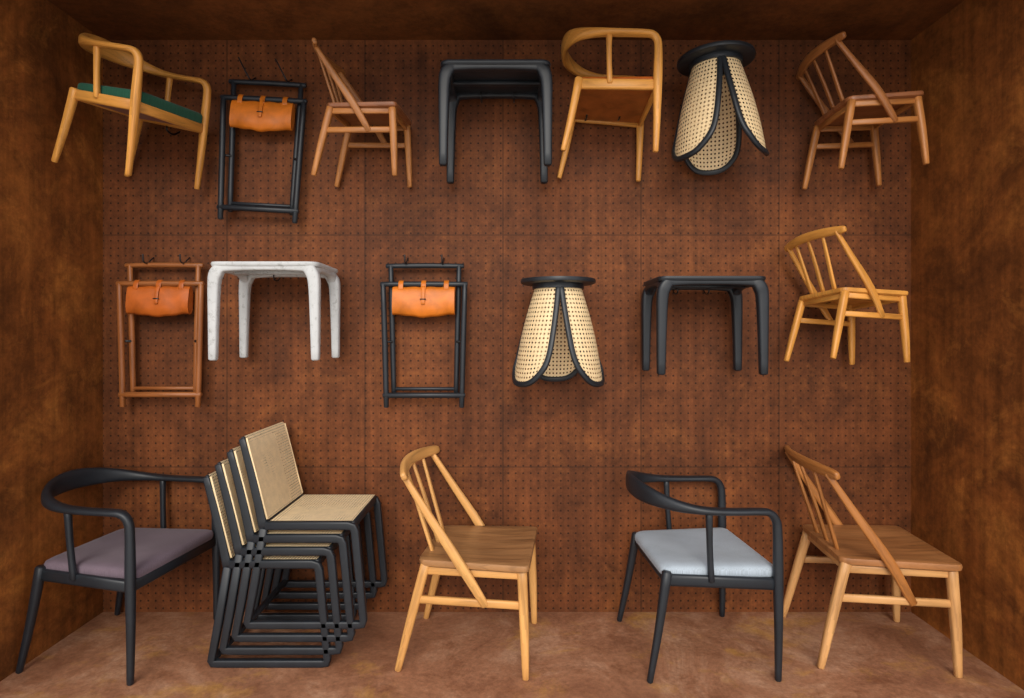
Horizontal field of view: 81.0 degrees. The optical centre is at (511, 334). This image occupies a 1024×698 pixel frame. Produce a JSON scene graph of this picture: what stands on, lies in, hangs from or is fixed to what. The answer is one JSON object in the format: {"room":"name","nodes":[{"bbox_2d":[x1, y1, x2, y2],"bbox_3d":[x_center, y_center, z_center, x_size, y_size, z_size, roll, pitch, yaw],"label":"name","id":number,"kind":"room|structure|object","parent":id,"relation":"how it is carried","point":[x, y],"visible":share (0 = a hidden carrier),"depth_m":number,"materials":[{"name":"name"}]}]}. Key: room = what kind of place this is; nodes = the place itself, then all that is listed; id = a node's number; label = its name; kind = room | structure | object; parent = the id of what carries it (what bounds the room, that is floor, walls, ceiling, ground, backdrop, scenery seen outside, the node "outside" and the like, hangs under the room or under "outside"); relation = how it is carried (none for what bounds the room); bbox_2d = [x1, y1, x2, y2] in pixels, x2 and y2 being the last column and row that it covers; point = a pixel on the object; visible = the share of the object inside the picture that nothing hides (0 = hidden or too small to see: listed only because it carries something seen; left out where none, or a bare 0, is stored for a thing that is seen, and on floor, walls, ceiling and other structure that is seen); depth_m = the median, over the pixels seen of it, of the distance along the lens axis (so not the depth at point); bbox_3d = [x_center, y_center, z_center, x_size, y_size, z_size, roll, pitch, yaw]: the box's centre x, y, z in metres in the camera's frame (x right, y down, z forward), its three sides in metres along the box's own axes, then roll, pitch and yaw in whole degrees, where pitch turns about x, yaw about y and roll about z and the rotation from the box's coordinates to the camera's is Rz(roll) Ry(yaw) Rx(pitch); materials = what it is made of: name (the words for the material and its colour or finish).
{"room":"furniture showroom","nodes":[
{"label":"furniture showroom","id":0,"kind":"room"},
{"bbox_2d":[0,0,102,680],"bbox_3d":[-2.070,-0.045,2.400,0.050,2.960,1.200,0,0,0],"label":"wall","id":1,"kind":"structure","parent":0,"point":[51,213],"depth_m":2.62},
{"bbox_2d":[48,0,963,39],"bbox_3d":[-0.025,-1.500,2.400,4.040,0.050,1.200,0,0,0],"label":"ceiling","id":2,"kind":"structure","parent":0,"point":[107,19],"depth_m":2.80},
{"bbox_2d":[103,40,910,611],"bbox_3d":[-0.025,-0.045,3.025,4.140,2.960,0.050,0,0,0],"label":"wall","id":3,"kind":"structure","parent":0,"point":[555,458],"depth_m":3.00,"materials":[{"name":"brown wood"}]},
{"bbox_2d":[51,33,210,189],"bbox_3d":[-1.712,-1.004,2.735,0.497,0.674,0.538,0,0,11],"label":"armchair","id":4,"kind":"object","parent":3,"relation":"attached to","point":[139,106],"visible":1,"depth_m":2.57,"materials":[{"name":"brown wood"}]},
{"bbox_2d":[77,83,201,122],"bbox_3d":[-1.674,-1.044,2.705,0.351,0.054,0.382,12,8,10],"label":"seat cushion","id":5,"kind":"object","parent":4,"relation":"on","point":[95,91],"depth_m":2.55,"materials":[{"name":"green fabric"}]},
{"bbox_2d":[116,254,204,406],"bbox_3d":[-1.710,-0.021,2.937,0.424,0.742,0.122,0,0,0],"label":"folding stool","id":6,"kind":"object","parent":3,"relation":"attached to","point":[159,298],"visible":1,"depth_m":2.91,"materials":[{"name":"brown wood"}]},
{"bbox_2d":[216,57,307,223],"bbox_3d":[-1.215,-0.945,2.938,0.436,0.803,0.122,0,0,0],"label":"folding stool","id":7,"kind":"object","parent":3,"relation":"attached to","point":[257,113],"visible":1,"depth_m":2.91,"materials":[{"name":"black paint"}]},
{"bbox_2d":[207,261,340,360],"bbox_3d":[-1.083,-0.104,2.799,0.488,0.431,0.398,0,0,0],"label":"stool","id":8,"kind":"object","parent":3,"relation":"attached to","point":[246,271],"visible":1,"depth_m":2.62,"materials":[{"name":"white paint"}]},
{"bbox_2d":[311,37,411,187],"bbox_3d":[-0.692,-1.006,2.776,0.392,0.612,0.445,0,0,2],"label":"spindle-back chair","id":9,"kind":"object","parent":3,"relation":"attached to","point":[357,116],"visible":1,"depth_m":2.65,"materials":[{"name":"brown wood"}]},
{"bbox_2d":[380,255,467,407],"bbox_3d":[-0.428,-0.018,2.937,0.424,0.743,0.122,0,0,0],"label":"folding stool","id":10,"kind":"object","parent":3,"relation":"attached to","point":[421,299],"visible":1,"depth_m":2.91,"materials":[{"name":"black paint"}]},
{"bbox_2d":[438,59,552,183],"bbox_3d":[-0.072,-0.967,2.797,0.498,0.455,0.402,0,0,0],"label":"stool","id":11,"kind":"object","parent":3,"relation":"attached to","point":[459,79],"visible":1,"depth_m":2.69,"materials":[{"name":"black paint"}]},
{"bbox_2d":[512,276,604,386],"bbox_3d":[0.211,-0.013,2.759,0.422,0.485,0.404,0,0,0],"label":"stool","id":12,"kind":"object","parent":3,"relation":"attached to","point":[544,306],"visible":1,"depth_m":2.64,"materials":[{"name":"beige wicker"}]},
{"bbox_2d":[557,27,662,181],"bbox_3d":[0.433,-1.066,2.779,0.436,0.618,0.476,0,0,2],"label":"armchair","id":13,"kind":"object","parent":3,"relation":"attached to","point":[596,98],"visible":1,"depth_m":2.63,"materials":[{"name":"brown wood"}]},
{"bbox_2d":[582,76,652,78],"bbox_3d":[0.460,-1.098,2.773,0.355,0.036,0.387,2,-2,2],"label":"seat cushion","id":14,"kind":"object","parent":13,"relation":"on","point":[608,77],"depth_m":2.59,"materials":[{"name":"brown leather"}]},
{"bbox_2d":[641,276,768,374],"bbox_3d":[0.876,-0.041,2.799,0.488,0.431,0.398,0,0,0],"label":"stool","id":15,"kind":"object","parent":3,"relation":"attached to","point":[734,286],"visible":1,"depth_m":2.61,"materials":[{"name":"black paint"}]},
{"bbox_2d":[672,40,768,175],"bbox_3d":[0.940,-1.027,2.747,0.402,0.496,0.422,0,0,-23],"label":"stool","id":16,"kind":"object","parent":3,"relation":"attached to","point":[717,60],"visible":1,"depth_m":2.66,"materials":[{"name":"beige wicker"}]},
{"bbox_2d":[784,226,909,364],"bbox_3d":[1.515,-0.163,2.781,0.397,0.618,0.426,0,0,-11],"label":"spindle-back chair","id":17,"kind":"object","parent":3,"relation":"attached to","point":[842,299],"visible":1,"depth_m":2.66,"materials":[{"name":"brown wood"}]},
{"bbox_2d":[796,31,929,189],"bbox_3d":[1.596,-1.013,2.793,0.432,0.606,0.420,0,0,-1],"label":"spindle-back chair","id":18,"kind":"object","parent":3,"relation":"attached to","point":[869,111],"visible":1,"depth_m":2.69,"materials":[{"name":"brown wood"}]},
{"bbox_2d":[0,612,1023,697],"bbox_3d":[-0.025,1.410,2.400,4.040,0.050,1.200,0,0,0],"label":"floor","id":19,"kind":"structure","parent":0,"point":[449,654],"depth_m":2.54,"materials":[{"name":"concrete"}]},
{"bbox_2d":[15,467,220,685],"bbox_3d":[-1.733,1.000,2.683,0.557,0.774,0.604,0,0,7],"label":"armchair","id":20,"kind":"object","parent":19,"relation":"on","point":[125,560],"visible":0.88,"depth_m":2.49,"materials":[{"name":"black paint"}]},
{"bbox_2d":[44,528,213,578],"bbox_3d":[-1.697,0.956,2.678,0.469,0.047,0.511,0,0,7],"label":"seat cushion","id":21,"kind":"object","parent":20,"relation":"on","point":[157,549],"depth_m":2.58,"materials":[{"name":"fabric"}]},
{"bbox_2d":[203,459,356,667],"bbox_3d":[-1.021,0.983,2.710,0.534,0.803,0.437,0,0,0],"label":"dining chair","id":22,"kind":"object","parent":19,"relation":"on","point":[214,660],"visible":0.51,"depth_m":2.49,"materials":[{"name":"black paint"}]},
{"bbox_2d":[215,446,366,654],"bbox_3d":[-0.971,0.930,2.710,0.534,0.803,0.437,0,0,0],"label":"dining chair","id":23,"kind":"object","parent":22,"relation":"on","point":[226,647],"visible":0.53,"depth_m":2.49,"materials":[{"name":"black paint"}]},
{"bbox_2d":[227,433,377,641],"bbox_3d":[-0.921,0.876,2.710,0.534,0.803,0.437,0,0,0],"label":"dining chair","id":24,"kind":"object","parent":23,"relation":"on","point":[238,634],"visible":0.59,"depth_m":2.49,"materials":[{"name":"black paint"}]},
{"bbox_2d":[239,422,387,628],"bbox_3d":[-0.871,0.823,2.710,0.534,0.803,0.437,0,0,0],"label":"dining chair","id":25,"kind":"object","parent":24,"relation":"on","point":[266,522],"visible":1,"depth_m":2.59,"materials":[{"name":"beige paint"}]},
{"bbox_2d":[395,445,537,680],"bbox_3d":[-0.188,0.960,2.677,0.574,0.855,0.600,0,0,6],"label":"spindle-back chair","id":26,"kind":"object","parent":19,"relation":"on","point":[468,552],"visible":1,"depth_m":2.48,"materials":[{"name":"brown wood"}]},
{"bbox_2d":[617,470,783,683],"bbox_3d":[0.791,1.000,2.663,0.558,0.774,0.605,0,0,-3],"label":"armchair","id":27,"kind":"object","parent":19,"relation":"on","point":[708,557],"visible":1,"depth_m":2.44,"materials":[{"name":"black paint"}]},
{"bbox_2d":[635,528,772,576],"bbox_3d":[0.827,0.956,2.665,0.470,0.047,0.512,0,0,-3],"label":"seat cushion","id":28,"kind":"object","parent":27,"relation":"on","point":[671,552],"depth_m":2.55,"materials":[{"name":"white fabric"}]},
{"bbox_2d":[783,445,962,678],"bbox_3d":[1.564,0.961,2.694,0.572,0.854,0.599,0,0,6],"label":"spindle-back chair","id":29,"kind":"object","parent":19,"relation":"on","point":[862,548],"visible":0.99,"depth_m":2.50,"materials":[{"name":"brown wood"}]},
{"bbox_2d":[911,0,1023,689],"bbox_3d":[2.020,-0.045,2.400,0.050,2.960,1.200,0,0,0],"label":"wall","id":30,"kind":"structure","parent":0,"point":[967,204],"depth_m":2.60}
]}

